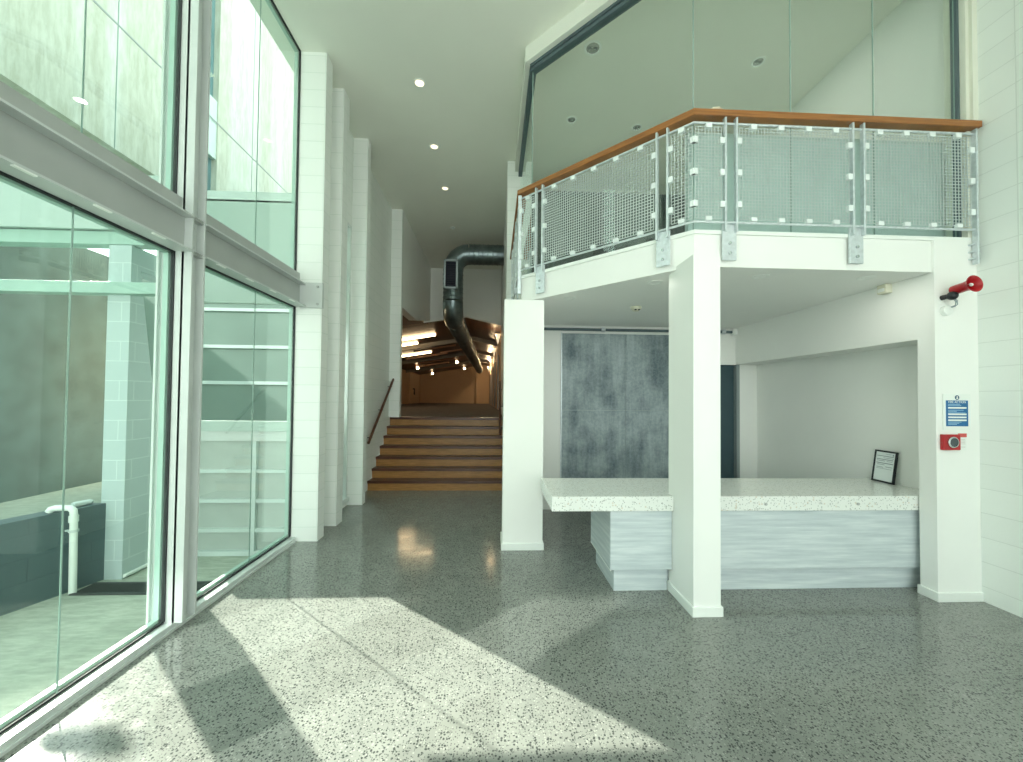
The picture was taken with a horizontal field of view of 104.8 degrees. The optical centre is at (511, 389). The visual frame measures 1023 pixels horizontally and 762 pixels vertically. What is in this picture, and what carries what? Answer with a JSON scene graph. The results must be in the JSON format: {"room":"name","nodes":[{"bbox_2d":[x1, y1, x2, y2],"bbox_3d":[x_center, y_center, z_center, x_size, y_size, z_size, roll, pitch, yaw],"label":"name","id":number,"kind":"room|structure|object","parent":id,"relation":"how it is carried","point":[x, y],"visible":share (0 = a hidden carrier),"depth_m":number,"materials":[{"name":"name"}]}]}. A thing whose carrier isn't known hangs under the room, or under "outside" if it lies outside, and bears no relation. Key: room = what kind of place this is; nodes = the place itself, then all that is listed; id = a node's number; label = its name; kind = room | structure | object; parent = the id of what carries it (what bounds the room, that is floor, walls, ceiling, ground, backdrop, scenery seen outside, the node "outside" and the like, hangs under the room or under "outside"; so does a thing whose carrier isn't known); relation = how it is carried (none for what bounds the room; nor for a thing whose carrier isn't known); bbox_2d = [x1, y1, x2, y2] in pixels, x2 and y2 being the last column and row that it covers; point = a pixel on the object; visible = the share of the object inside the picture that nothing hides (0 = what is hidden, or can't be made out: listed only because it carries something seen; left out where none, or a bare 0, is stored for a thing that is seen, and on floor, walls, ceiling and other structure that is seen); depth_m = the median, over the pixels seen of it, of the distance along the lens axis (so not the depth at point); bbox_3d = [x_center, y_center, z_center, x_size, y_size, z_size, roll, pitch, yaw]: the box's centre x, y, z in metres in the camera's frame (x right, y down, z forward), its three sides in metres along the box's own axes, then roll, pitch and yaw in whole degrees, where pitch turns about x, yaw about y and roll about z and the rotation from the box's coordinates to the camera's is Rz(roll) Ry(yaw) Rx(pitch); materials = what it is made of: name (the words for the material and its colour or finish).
{"room":"lobby","nodes":[
{"label":"lobby","id":0,"kind":"room"},
{"bbox_2d":[288,51,332,540],"bbox_3d":[-2.324,-1.097,4.569,0.320,5.600,0.170,1,-1,-3],"label":"pillar","id":1,"kind":"structure","parent":0,"point":[315,130],"depth_m":4.50,"materials":[{"name":"white paint"}]},
{"bbox_2d":[324,88,349,525],"bbox_3d":[-2.298,-1.085,5.116,0.220,5.600,0.200,1,-1,-3],"label":"pillar","id":2,"kind":"structure","parent":0,"point":[333,494],"depth_m":5.04,"materials":[{"name":"white paint"}]},
{"bbox_2d":[347,138,370,504],"bbox_3d":[-2.340,-1.065,6.065,0.220,5.600,0.140,1,-1,-3],"label":"pillar","id":3,"kind":"structure","parent":0,"point":[358,325],"depth_m":6.00,"materials":[{"name":"white paint"}]},
{"bbox_2d":[342,130,391,507],"bbox_3d":[-2.570,-1.058,6.505,0.200,5.600,3.720,1,-1,-3],"label":"wall","id":4,"kind":"structure","parent":0,"point":[378,363],"depth_m":7.34,"materials":[{"name":"white paint"}]},
{"bbox_2d":[342,223,351,505],"bbox_3d":[-2.451,-0.406,5.581,0.090,4.140,0.750,1,-1,-3],"label":"slot window","id":5,"kind":"structure","parent":4,"relation":"in","point":[345,499],"depth_m":5.87,"materials":[{"name":"glass"}]},
{"bbox_2d":[367,378,393,443],"bbox_3d":[-2.476,0.309,7.492,0.104,1.249,1.688,1,-1,-3],"label":"handrail","id":6,"kind":"object","parent":4,"relation":"attached to","point":[392,381],"visible":0.96,"depth_m":7.29,"materials":[{"name":"black wood"}]},
{"bbox_2d":[389,209,403,416],"bbox_3d":[-2.436,-1.623,8.345,0.220,4.390,0.140,1,-1,-3],"label":"pillar","id":7,"kind":"structure","parent":0,"point":[397,246],"depth_m":8.28,"materials":[{"name":"white paint"}]},
{"bbox_2d":[401,369,419,403],"bbox_3d":[-6.519,-0.439,18.966,0.150,2.390,21.550,1,-1,-3],"label":"wall","id":8,"kind":"structure","parent":0,"point":[405,382],"depth_m":24.96,"materials":[{"name":"paint"}]},
{"bbox_2d":[409,373,419,403],"bbox_3d":[-6.733,-0.086,27.735,0.208,2.050,3.200,1,-1,-3],"label":"hall door","id":9,"kind":"structure","parent":8,"relation":"in","point":[414,379],"depth_m":27.23,"materials":[{"name":"brown wood"}]},
{"bbox_2d":[403,213,430,320],"bbox_3d":[-2.498,-2.754,10.248,0.200,2.050,3.620,1,-1,-3],"label":"wall","id":10,"kind":"structure","parent":0,"point":[416,268],"depth_m":9.70,"materials":[{"name":"paint"}]},
{"bbox_2d":[420,367,475,402],"bbox_3d":[-4.277,-0.446,29.930,5.300,2.910,0.150,1,-1,-3],"label":"wall","id":11,"kind":"structure","parent":0,"point":[457,385],"depth_m":29.83,"materials":[{"name":"paint"}]},
{"bbox_2d":[402,316,500,374],"bbox_3d":[-3.481,-2.130,19.162,6.300,1.642,21.700,1,-1,-3],"label":"ceiling","id":12,"kind":"structure","parent":0,"point":[476,328],"depth_m":15.11,"materials":[{"name":"brown wood"}]},
{"bbox_2d":[402,342,417,345],"bbox_3d":[-4.207,-1.717,15.131,1.200,0.268,0.130,1,-1,-3],"label":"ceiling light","id":13,"kind":"object","parent":12,"relation":"hanging from","point":[413,343],"visible":0.43,"depth_m":15.08,"materials":[{"name":"beige"}]},
{"bbox_2d":[402,351,431,356],"bbox_3d":[-4.491,-1.632,18.120,1.600,0.334,0.130,1,-1,-3],"label":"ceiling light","id":14,"kind":"object","parent":12,"relation":"hanging from","point":[428,351],"visible":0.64,"depth_m":18.07,"materials":[{"name":"beige"}]},
{"bbox_2d":[402,334,435,340],"bbox_3d":[-3.454,-1.850,13.966,1.500,0.318,0.130,1,-1,-3],"label":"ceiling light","id":15,"kind":"object","parent":12,"relation":"hanging from","point":[428,335],"visible":0.64,"depth_m":13.92,"materials":[{"name":"beige"}]},
{"bbox_2d":[406,352,447,359],"bbox_3d":[-4.144,-1.669,19.338,2.000,0.400,0.130,1,-1,-3],"label":"batten","id":16,"kind":"object","parent":12,"relation":"hanging from","point":[447,352],"visible":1,"depth_m":19.28,"materials":[{"name":"beige wood"}]},
{"bbox_2d":[418,361,448,366],"bbox_3d":[-4.632,-1.536,23.519,1.800,0.367,0.130,1,-1,-3],"label":"batten","id":17,"kind":"object","parent":12,"relation":"hanging from","point":[448,361],"visible":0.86,"depth_m":23.46,"materials":[{"name":"beige wood"}]},
{"bbox_2d":[414,344,455,351],"bbox_3d":[-3.346,-1.822,17.174,1.800,0.367,0.130,1,-1,-3],"label":"batten","id":18,"kind":"object","parent":12,"relation":"hanging from","point":[439,347],"visible":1,"depth_m":17.12,"materials":[{"name":"beige wood"}]},
{"bbox_2d":[436,357,457,360],"bbox_3d":[-3.555,-1.726,21.869,1.200,0.268,0.130,1,-1,-3],"label":"batten","id":19,"kind":"object","parent":12,"relation":"hanging from","point":[452,357],"visible":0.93,"depth_m":21.81,"materials":[{"name":"beige wood"}]},
{"bbox_2d":[402,350,492,364],"bbox_3d":[-3.595,-1.625,20.468,5.800,0.939,0.140,1,-1,-3],"label":"ceiling beam","id":20,"kind":"structure","parent":12,"relation":"attached to","point":[477,351],"depth_m":20.41,"materials":[{"name":"brown wood"}]},
{"bbox_2d":[406,359,490,372],"bbox_3d":[-3.804,-1.528,25.162,5.800,0.939,0.140,1,-1,-3],"label":"ceiling beam","id":21,"kind":"structure","parent":12,"relation":"attached to","point":[481,360],"depth_m":25.07,"materials":[{"name":"brown wood"}]},
{"bbox_2d":[402,336,496,350],"bbox_3d":[-3.389,-1.720,15.873,5.800,0.939,0.140,1,-1,-3],"label":"ceiling beam","id":22,"kind":"structure","parent":12,"relation":"attached to","point":[451,341],"depth_m":15.84,"materials":[{"name":"brown wood"}]},
{"bbox_2d":[440,349,461,353],"bbox_3d":[-2.721,-1.895,18.906,1.400,0.301,0.130,1,-1,-3],"label":"batten","id":23,"kind":"object","parent":12,"relation":"hanging from","point":[455,349],"visible":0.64,"depth_m":18.84,"materials":[{"name":"beige wood"}]},
{"bbox_2d":[401,403,501,416],"bbox_3d":[-3.412,0.945,19.127,6.300,0.310,21.650,1,-1,-3],"label":"floor","id":24,"kind":"structure","parent":0,"point":[414,409],"depth_m":13.14,"materials":[{"name":"brown wood"}]},
{"bbox_2d":[424,268,501,325],"bbox_3d":[-1.422,-2.849,12.185,2.520,1.757,0.150,1,-1,-3],"label":"wall","id":25,"kind":"structure","parent":0,"point":[482,288],"depth_m":12.13,"materials":[{"name":"paint"}]},
{"bbox_2d":[476,365,488,403],"bbox_3d":[-2.165,-0.421,29.698,1.000,2.890,0.500,1,-1,-3],"label":"pillar hall","id":26,"kind":"structure","parent":0,"point":[482,379],"depth_m":29.45,"materials":[{"name":"paint"}]},
{"bbox_2d":[489,332,500,409],"bbox_3d":[-0.898,-0.591,21.047,0.200,2.890,17.918,1,-1,-5],"label":"wall","id":27,"kind":"structure","parent":0,"point":[498,347],"depth_m":16.75,"materials":[{"name":"paint"}]},
{"bbox_2d":[491,371,491,403],"bbox_3d":[-1.207,-0.114,23.627,0.050,1.940,1.500,1,-1,-3],"label":"wall panel","id":28,"kind":"object","parent":27,"relation":"attached to","point":[491,371],"visible":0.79,"depth_m":22.88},
{"bbox_2d":[492,367,493,404],"bbox_3d":[-0.978,-0.173,20.735,0.050,1.940,1.500,1,-1,-3],"label":"wall panel","id":29,"kind":"object","parent":27,"relation":"attached to","point":[493,367],"visible":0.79,"depth_m":19.99,"materials":[{"name":"brown wood"}]},
{"bbox_2d":[494,362,495,406],"bbox_3d":[-0.748,-0.232,17.843,0.050,1.940,1.500,1,-1,-3],"label":"wall panel","id":30,"kind":"object","parent":27,"relation":"attached to","point":[495,362],"visible":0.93,"depth_m":17.09,"materials":[{"name":"brown wood"}]},
{"bbox_2d":[497,355,498,407],"bbox_3d":[-0.518,-0.290,14.951,0.050,1.940,1.500,1,-1,-3],"label":"wall panel","id":31,"kind":"object","parent":27,"relation":"attached to","point":[498,355],"visible":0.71,"depth_m":14.20,"materials":[{"name":"brown wood"}]},
{"bbox_2d":[495,334,500,343],"bbox_3d":[-0.447,-1.685,13.030,0.190,0.330,0.180,1,-1,-3],"label":"wall sconce","id":32,"kind":"object","parent":27,"relation":"attached to","point":[497,335],"visible":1,"depth_m":12.99,"materials":[{"name":"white glass"}]},
{"bbox_2d":[501,192,506,416],"bbox_3d":[-0.047,-0.996,8.278,0.220,5.600,7.700,1,-1,-3],"label":"wall","id":33,"kind":"structure","parent":0,"point":[503,296],"depth_m":9.25,"materials":[{"name":"paint"}]},
{"bbox_2d":[443,244,503,372],"bbox_3d":[-1.275,-2.307,18.073,1.492,1.994,17.880,1,-1,-3],"label":"ventilation duct","id":34,"kind":"object","parent":33,"relation":"attached to","point":[464,255],"visible":1,"depth_m":9.26,"materials":[{"name":"grey metal"}]},
{"bbox_2d":[445,261,455,286],"bbox_3d":[-1.410,-2.691,9.171,0.260,0.620,0.065,1,-1,-3],"label":"grille","id":35,"kind":"object","parent":34,"relation":"attached to","point":[450,266],"depth_m":9.16,"materials":[{"name":"black metal"}]},
{"bbox_2d":[498,381,502,434],"bbox_3d":[-0.247,0.297,8.837,0.104,1.114,3.515,1,-1,-3],"label":"handrail","id":36,"kind":"object","parent":33,"relation":"attached to","point":[499,382],"visible":0.94,"depth_m":7.71,"materials":[{"name":"black"}]},
{"bbox_2d":[515,0,616,171],"bbox_3d":[1.496,-3.777,4.375,5.056,0.175,1.754,0,-2,40],"label":"trim","id":37,"kind":"structure","parent":33,"relation":"attached to","point":[588,9],"depth_m":4.21,"materials":[{"name":"white paint"}]},
{"bbox_2d":[0,490,1022,761],"bbox_3d":[0.790,1.800,1.725,6.490,0.250,10.650,1,-1,-3],"label":"floor","id":38,"kind":"structure","parent":0,"point":[405,632],"depth_m":2.39,"materials":[{"name":"concrete"}]},
{"bbox_2d":[0,537,295,757],"bbox_3d":[-2.427,1.655,2.989,0.172,0.070,2.855,1,-1,-3],"label":"window sill","id":39,"kind":"structure","parent":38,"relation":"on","point":[12,737],"depth_m":2.29,"materials":[{"name":"metal"}]},
{"bbox_2d":[0,171,174,733],"bbox_3d":[-2.393,0.300,2.172,0.067,2.605,1.165,1,-1,-3],"label":"window","id":40,"kind":"structure","parent":39,"relation":"on","point":[164,426],"depth_m":2.67,"materials":[{"name":"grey metal"}]},
{"bbox_2d":[146,0,211,623],"bbox_3d":[-2.374,-1.158,2.852,0.225,5.550,0.170,1,-1,-3],"label":"post","id":41,"kind":"object","parent":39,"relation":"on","point":[189,287],"visible":0.84,"depth_m":2.80,"materials":[{"name":"paint"}]},
{"bbox_2d":[0,81,194,251],"bbox_3d":[-2.303,-1.179,2.207,0.170,0.390,1.165,1,-1,-3],"label":"beam","id":42,"kind":"structure","parent":41,"relation":"attached to","point":[38,148],"depth_m":2.09,"materials":[{"name":"grey paint"}]},
{"bbox_2d":[80,0,181,193],"bbox_3d":[-2.365,-2.666,2.235,0.067,2.582,1.165,1,-1,-3],"label":"window","id":43,"kind":"structure","parent":42,"relation":"on","point":[175,5],"depth_m":2.79,"materials":[{"name":"glass"}]},
{"bbox_2d":[205,214,323,308],"bbox_3d":[-2.280,-1.143,3.702,0.350,0.398,1.562,1,-1,-3],"label":"beam","id":44,"kind":"structure","parent":41,"relation":"attached to","point":[228,252],"depth_m":3.61,"materials":[{"name":"white metal"}]},
{"bbox_2d":[255,0,300,269],"bbox_3d":[-2.431,-2.635,3.725,0.067,2.582,1.560,1,-1,-3],"label":"window","id":45,"kind":"structure","parent":44,"relation":"on","point":[297,67],"depth_m":4.49,"materials":[{"name":"glass"}]},
{"bbox_2d":[196,265,295,600],"bbox_3d":[-2.460,0.331,3.663,0.067,2.605,1.560,1,-1,-3],"label":"window","id":46,"kind":"structure","parent":39,"relation":"on","point":[203,591],"depth_m":4.38,"materials":[{"name":"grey metal"}]},
{"bbox_2d":[367,416,502,490],"bbox_3d":[-1.353,1.175,7.761,2.380,1.212,1.722,1,-1,-3],"label":"staircase","id":47,"kind":"structure","parent":38,"relation":"on","point":[417,453],"depth_m":7.48,"materials":[{"name":"brown wood"}]},
{"bbox_2d":[591,510,919,590],"bbox_3d":[2.281,1.380,3.693,2.945,0.700,0.669,1,-1,-3],"label":"counter base","id":48,"kind":"object","parent":38,"relation":"on","point":[846,548],"depth_m":3.38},
{"bbox_2d":[541,478,918,510],"bbox_3d":[2.049,0.967,3.702,3.468,0.122,0.767,1,-1,-3],"label":"countertop","id":49,"kind":"structure","parent":48,"relation":"on","point":[561,494],"depth_m":3.39,"materials":[{"name":"white stone"}]},
{"bbox_2d":[871,449,898,484],"bbox_3d":[3.740,0.768,3.949,0.063,0.316,0.240,1,-1,1],"label":"frame","id":50,"kind":"object","parent":49,"relation":"on","point":[885,463],"visible":1,"depth_m":3.94,"materials":[{"name":"black"}]},
{"bbox_2d":[506,161,519,299],"bbox_3d":[0.081,-2.388,6.746,0.330,2.880,0.350,1,-1,-3],"label":"pillar","id":51,"kind":"structure","parent":0,"point":[513,181],"depth_m":6.58,"materials":[{"name":"white paint"}]},
{"bbox_2d":[500,299,543,550],"bbox_3d":[0.121,0.372,4.443,0.460,2.705,0.388,1,-1,-3],"label":"pillar","id":52,"kind":"structure","parent":0,"point":[523,348],"depth_m":4.26,"materials":[{"name":"paint"}]},
{"bbox_2d":[250,0,902,269],"bbox_3d":[0.719,-3.997,4.370,6.720,0.250,15.700,1,-1,-3],"label":"ceiling","id":53,"kind":"structure","parent":0,"point":[469,55],"depth_m":4.86,"materials":[{"name":"white paint"}]},
{"bbox_2d":[413,78,425,87],"bbox_3d":[-1.161,-3.873,4.974,0.153,0.008,0.153,1,-1,-3],"label":"recessed light","id":54,"kind":"object","parent":53,"relation":"in","point":[418,82],"visible":1,"depth_m":4.97,"materials":[{"name":"white plastic"}]},
{"bbox_2d":[429,143,438,149],"bbox_3d":[-1.222,-3.847,6.232,0.153,0.008,0.153,1,-1,-3],"label":"recessed light","id":55,"kind":"object","parent":53,"relation":"in","point":[433,146],"visible":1,"depth_m":6.22,"materials":[{"name":"white plastic"}]},
{"bbox_2d":[441,186,448,190],"bbox_3d":[-1.259,-3.821,7.472,0.153,0.008,0.153,1,-1,-3],"label":"recessed light","id":56,"kind":"object","parent":53,"relation":"in","point":[445,188],"visible":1,"depth_m":7.47,"materials":[{"name":"white plastic"}]},
{"bbox_2d":[566,116,576,123],"bbox_3d":[0.853,-3.839,5.604,0.153,0.010,0.153,1,-1,-3],"label":"recessed light","id":57,"kind":"object","parent":53,"relation":"in","point":[571,119],"visible":1,"depth_m":5.59,"materials":[{"name":"white plastic"}]},
{"bbox_2d":[584,40,601,55],"bbox_3d":[0.919,-3.862,4.456,0.204,0.010,0.204,1,-1,-3],"label":"recessed light","id":58,"kind":"object","parent":53,"relation":"in","point":[593,47],"visible":1,"depth_m":4.45,"materials":[{"name":"white plastic"}]},
{"bbox_2d":[631,124,641,130],"bbox_3d":[1.828,-3.826,5.747,0.153,0.010,0.153,1,-1,-3],"label":"recessed light","id":59,"kind":"object","parent":53,"relation":"in","point":[636,127],"visible":1,"depth_m":5.74,"materials":[{"name":"white plastic"}]},
{"bbox_2d":[751,56,765,66],"bbox_3d":[2.889,-3.840,4.614,0.153,0.010,0.153,1,-1,-3],"label":"recessed light","id":60,"kind":"object","parent":53,"relation":"in","point":[760,60],"visible":1,"depth_m":4.61,"materials":[{"name":"white plastic"}]},
{"bbox_2d":[532,190,684,272],"bbox_3d":[1.927,-2.358,7.323,3.610,2.880,0.640,1,-1,-3],"label":"wall","id":61,"kind":"structure","parent":0,"point":[662,197],"depth_m":7.55,"materials":[{"name":"grey paint"}]},
{"bbox_2d":[543,325,756,509],"bbox_3d":[1.958,0.415,5.961,3.610,2.720,0.150,1,-1,-3],"label":"wall","id":62,"kind":"structure","parent":0,"point":[552,338],"depth_m":5.87,"materials":[{"name":"paint"}]},
{"bbox_2d":[560,332,668,477],"bbox_3d":[1.705,0.465,5.854,1.965,2.610,0.031,1,-1,-3],"label":"cladding","id":63,"kind":"object","parent":62,"relation":"attached to","point":[614,403],"visible":0.65,"depth_m":5.84,"materials":[{"name":"metal"}]},
{"bbox_2d":[544,327,732,333],"bbox_3d":[1.754,-0.885,5.843,3.105,0.070,0.070,1,-1,-3],"label":"conduit pipe","id":64,"kind":"object","parent":62,"relation":"attached to","point":[602,329],"visible":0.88,"depth_m":5.82,"materials":[{"name":"grey metal"}]},
{"bbox_2d":[731,329,737,335],"bbox_3d":[3.345,-0.868,5.917,0.070,0.090,0.074,1,-1,-3],"label":"junction box","id":65,"kind":"object","parent":64,"relation":"attached to","point":[735,331],"visible":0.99,"depth_m":5.88,"materials":[{"name":"white plastic"}]},
{"bbox_2d":[720,365,739,477],"bbox_3d":[3.231,0.692,5.977,0.400,2.190,0.120,1,-1,-3],"label":"door","id":66,"kind":"structure","parent":62,"relation":"in","point":[729,374],"depth_m":6.00,"materials":[{"name":"grey"}]},
{"bbox_2d":[667,254,722,617],"bbox_3d":[1.478,0.337,3.210,0.239,2.750,0.453,1,-1,-3],"label":"pillar","id":67,"kind":"structure","parent":0,"point":[694,579],"depth_m":3.02,"materials":[{"name":"paint"}]},
{"bbox_2d":[518,234,930,328],"bbox_3d":[1.927,-1.085,5.675,3.730,0.265,4.880,1,-1,-3],"label":"balcony","id":68,"kind":"object","parent":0,"point":[804,272],"visible":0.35,"depth_m":3.67,"materials":[{"name":"paint"}]},
{"bbox_2d":[630,306,641,311],"bbox_3d":[1.466,-0.953,4.641,0.130,0.050,0.130,1,-1,-3],"label":"smoke detector","id":69,"kind":"object","parent":68,"relation":"attached to","point":[633,308],"visible":1,"depth_m":4.60,"materials":[{"name":"beige plastic"}]},
{"bbox_2d":[647,280,662,284],"bbox_3d":[1.330,-0.996,3.654,0.138,0.007,0.138,1,-1,-3],"label":"recessed light","id":70,"kind":"object","parent":68,"relation":"attached to","point":[653,282],"visible":1,"depth_m":3.65,"materials":[{"name":"white plastic"}]},
{"bbox_2d":[735,277,916,364],"bbox_3d":[3.643,-0.681,4.700,0.380,0.550,2.565,1,-1,-3],"label":"beam","id":71,"kind":"structure","parent":0,"point":[866,320],"depth_m":4.22,"materials":[{"name":"paint"}]},
{"bbox_2d":[877,284,891,294],"bbox_3d":[3.464,-0.936,3.663,0.070,0.083,0.090,1,-1,-3],"label":"sensor","id":72,"kind":"object","parent":71,"relation":"attached to","point":[883,289],"visible":1,"depth_m":3.63,"materials":[{"name":"beige plastic"}]},
{"bbox_2d":[757,345,918,488],"bbox_3d":[3.784,0.681,4.728,0.065,2.170,2.665,1,-1,-3],"label":"wall niche","id":73,"kind":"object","parent":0,"point":[827,416],"visible":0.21,"depth_m":4.55,"materials":[{"name":"paint"}]},
{"bbox_2d":[765,0,945,236],"bbox_3d":[3.798,-2.507,5.568,0.029,2.620,4.120,1,-1,-3],"label":"wall","id":74,"kind":"structure","parent":0,"point":[908,44],"depth_m":3.98,"materials":[{"name":"paint"}]},
{"bbox_2d":[977,0,1022,617],"bbox_3d":[3.973,-1.038,4.454,0.250,5.600,15.700,1,-1,-3],"label":"wall","id":75,"kind":"structure","parent":0,"point":[999,22],"depth_m":3.14,"materials":[{"name":"white paint"}]},
{"bbox_2d":[515,229,971,299],"bbox_3d":[1.920,-1.232,5.669,3.748,0.030,4.898,1,-1,-3],"label":"trim","id":76,"kind":"structure","parent":75,"relation":"attached to","point":[711,232],"depth_m":3.27,"materials":[{"name":"white paint"}]},
{"bbox_2d":[685,132,943,236],"bbox_3d":[2.689,-1.741,3.490,2.325,0.970,0.060,1,-1,-3],"label":"railing panel","id":77,"kind":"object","parent":76,"relation":"on","point":[730,137],"depth_m":3.46,"materials":[{"name":"silver metal"}]},
{"bbox_2d":[510,0,981,591],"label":"wall","id":78,"kind":"structure","parent":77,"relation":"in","point":[619,7],"depth_m":3.27,"materials":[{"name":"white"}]},
{"bbox_2d":[940,433,966,449],"bbox_3d":[3.647,0.428,3.235,0.222,0.140,0.043,1,-1,-3],"label":"fire alarm","id":79,"kind":"object","parent":78,"relation":"attached to","point":[958,441],"visible":1,"depth_m":3.23,"materials":[{"name":"red plastic"}]},
{"bbox_2d":[942,394,970,429],"bbox_3d":[3.683,0.181,3.259,0.240,0.298,0.009,1,-1,-3],"label":"notice","id":80,"kind":"object","parent":78,"relation":"attached to","point":[956,407],"visible":1,"depth_m":3.25,"materials":[{"name":"paper"}]},
{"bbox_2d":[948,404,963,424],"bbox_3d":[3.677,0.202,3.254,0.150,0.171,0.001,1,-1,-3],"label":"print","id":81,"kind":"object","parent":80,"relation":"attached to","point":[955,411],"depth_m":3.25,"materials":[{"name":"blue paper"}]},
{"bbox_2d":[940,275,982,315],"bbox_3d":[3.714,-0.786,3.182,0.324,0.342,0.206,1,-1,-3],"label":"speaker","id":82,"kind":"object","parent":78,"relation":"attached to","point":[974,283],"visible":1,"depth_m":3.17},
{"bbox_2d":[917,584,983,601],"bbox_3d":[3.671,1.698,3.300,0.392,0.075,0.163,1,-1,-3],"label":"baseboard","id":83,"kind":"object","parent":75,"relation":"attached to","point":[936,596],"visible":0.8,"depth_m":3.22,"materials":[{"name":"white paint"}]},
{"label":"outside","id":84,"kind":"structure","parent":0,"visible":0},
{"bbox_2d":[0,0,297,192],"bbox_3d":[-5.519,-7.650,9.523,0.355,9.150,14.800,1,-1,-3],"label":"facade","id":85,"kind":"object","parent":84,"point":[41,41],"visible":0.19,"depth_m":5.55,"materials":[{"name":"grey"}]},
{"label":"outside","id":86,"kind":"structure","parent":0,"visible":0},
{"bbox_2d":[0,482,250,718],"bbox_3d":[-8.290,2.015,2.592,11.710,0.380,30.000,1,-1,-3],"label":"courtyard","id":87,"kind":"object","parent":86,"point":[90,625],"depth_m":3.14,"materials":[{"name":"concrete"}]},
{"bbox_2d":[0,503,105,615],"bbox_3d":[-4.605,1.473,2.247,0.191,0.760,3.573,0,-1,14],"label":"wall","id":88,"kind":"structure","parent":87,"relation":"on","point":[30,544],"depth_m":3.52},
{"bbox_2d":[44,505,78,593],"bbox_3d":[-4.152,1.473,3.632,0.238,0.828,0.070,1,-1,-22],"label":"drain pipe","id":89,"kind":"object","parent":88,"relation":"attached to","point":[73,518],"visible":0.97,"depth_m":3.64,"materials":[{"name":"white plastic"}]},
{"bbox_2d":[71,499,92,506],"bbox_3d":[-4.192,1.105,3.848,0.057,0.049,0.157,0,-1,14],"label":"pipe","id":90,"kind":"object","parent":88,"relation":"on","point":[88,501],"visible":0.84,"depth_m":3.83,"materials":[{"name":"white metal"}]},
{"bbox_2d":[0,246,108,502],"bbox_3d":[-8.551,-0.568,3.335,0.200,4.810,11.400,1,-1,-3],"label":"wall","id":91,"kind":"structure","parent":87,"relation":"on","point":[33,327],"depth_m":7.36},
{"bbox_2d":[101,245,155,579],"bbox_3d":[-4.006,0.216,4.267,0.220,3.370,0.590,1,-1,-3],"label":"pillar","id":92,"kind":"structure","parent":87,"relation":"on","point":[128,378],"depth_m":4.00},
{"bbox_2d":[0,279,155,296],"bbox_3d":[-6.338,-1.047,3.884,5.660,0.115,0.120,1,-1,-3],"label":"beam","id":93,"kind":"structure","parent":92,"relation":"attached to","point":[7,286],"depth_m":3.92,"materials":[{"name":"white metal"}]},
{"bbox_2d":[0,175,158,249],"bbox_3d":[-6.314,-1.858,3.982,5.700,0.700,0.200,1,-1,-3],"label":"canopy","id":94,"kind":"object","parent":92,"relation":"on","point":[26,220],"visible":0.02,"depth_m":3.97,"materials":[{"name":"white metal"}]},
{"bbox_2d":[123,563,146,577],"bbox_3d":[-3.900,1.871,4.183,0.036,0.036,0.460,1,-1,-3],"label":"conduit","id":95,"kind":"object","parent":87,"relation":"on","point":[144,565],"visible":0.65,"depth_m":4.05,"materials":[{"name":"white plastic"}]},
{"bbox_2d":[68,581,211,595],"bbox_3d":[-3.291,1.893,3.769,1.560,0.014,0.240,1,-1,-3],"label":"drain grate","id":96,"kind":"object","parent":87,"relation":"on","point":[96,588],"visible":0.44,"depth_m":3.73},
{"bbox_2d":[142,279,292,420],"bbox_3d":[-5.202,-0.942,8.032,5.100,5.820,0.130,1,-1,-3],"label":"wall","id":97,"kind":"structure","parent":87,"relation":"on","point":[228,334],"depth_m":7.98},
{"bbox_2d":[198,190,294,555],"bbox_3d":[-3.228,-0.203,4.661,1.400,4.240,0.190,1,-1,-3],"label":"exterior wall","id":98,"kind":"structure","parent":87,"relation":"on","point":[225,448],"depth_m":4.61,"materials":[{"name":"paint"}]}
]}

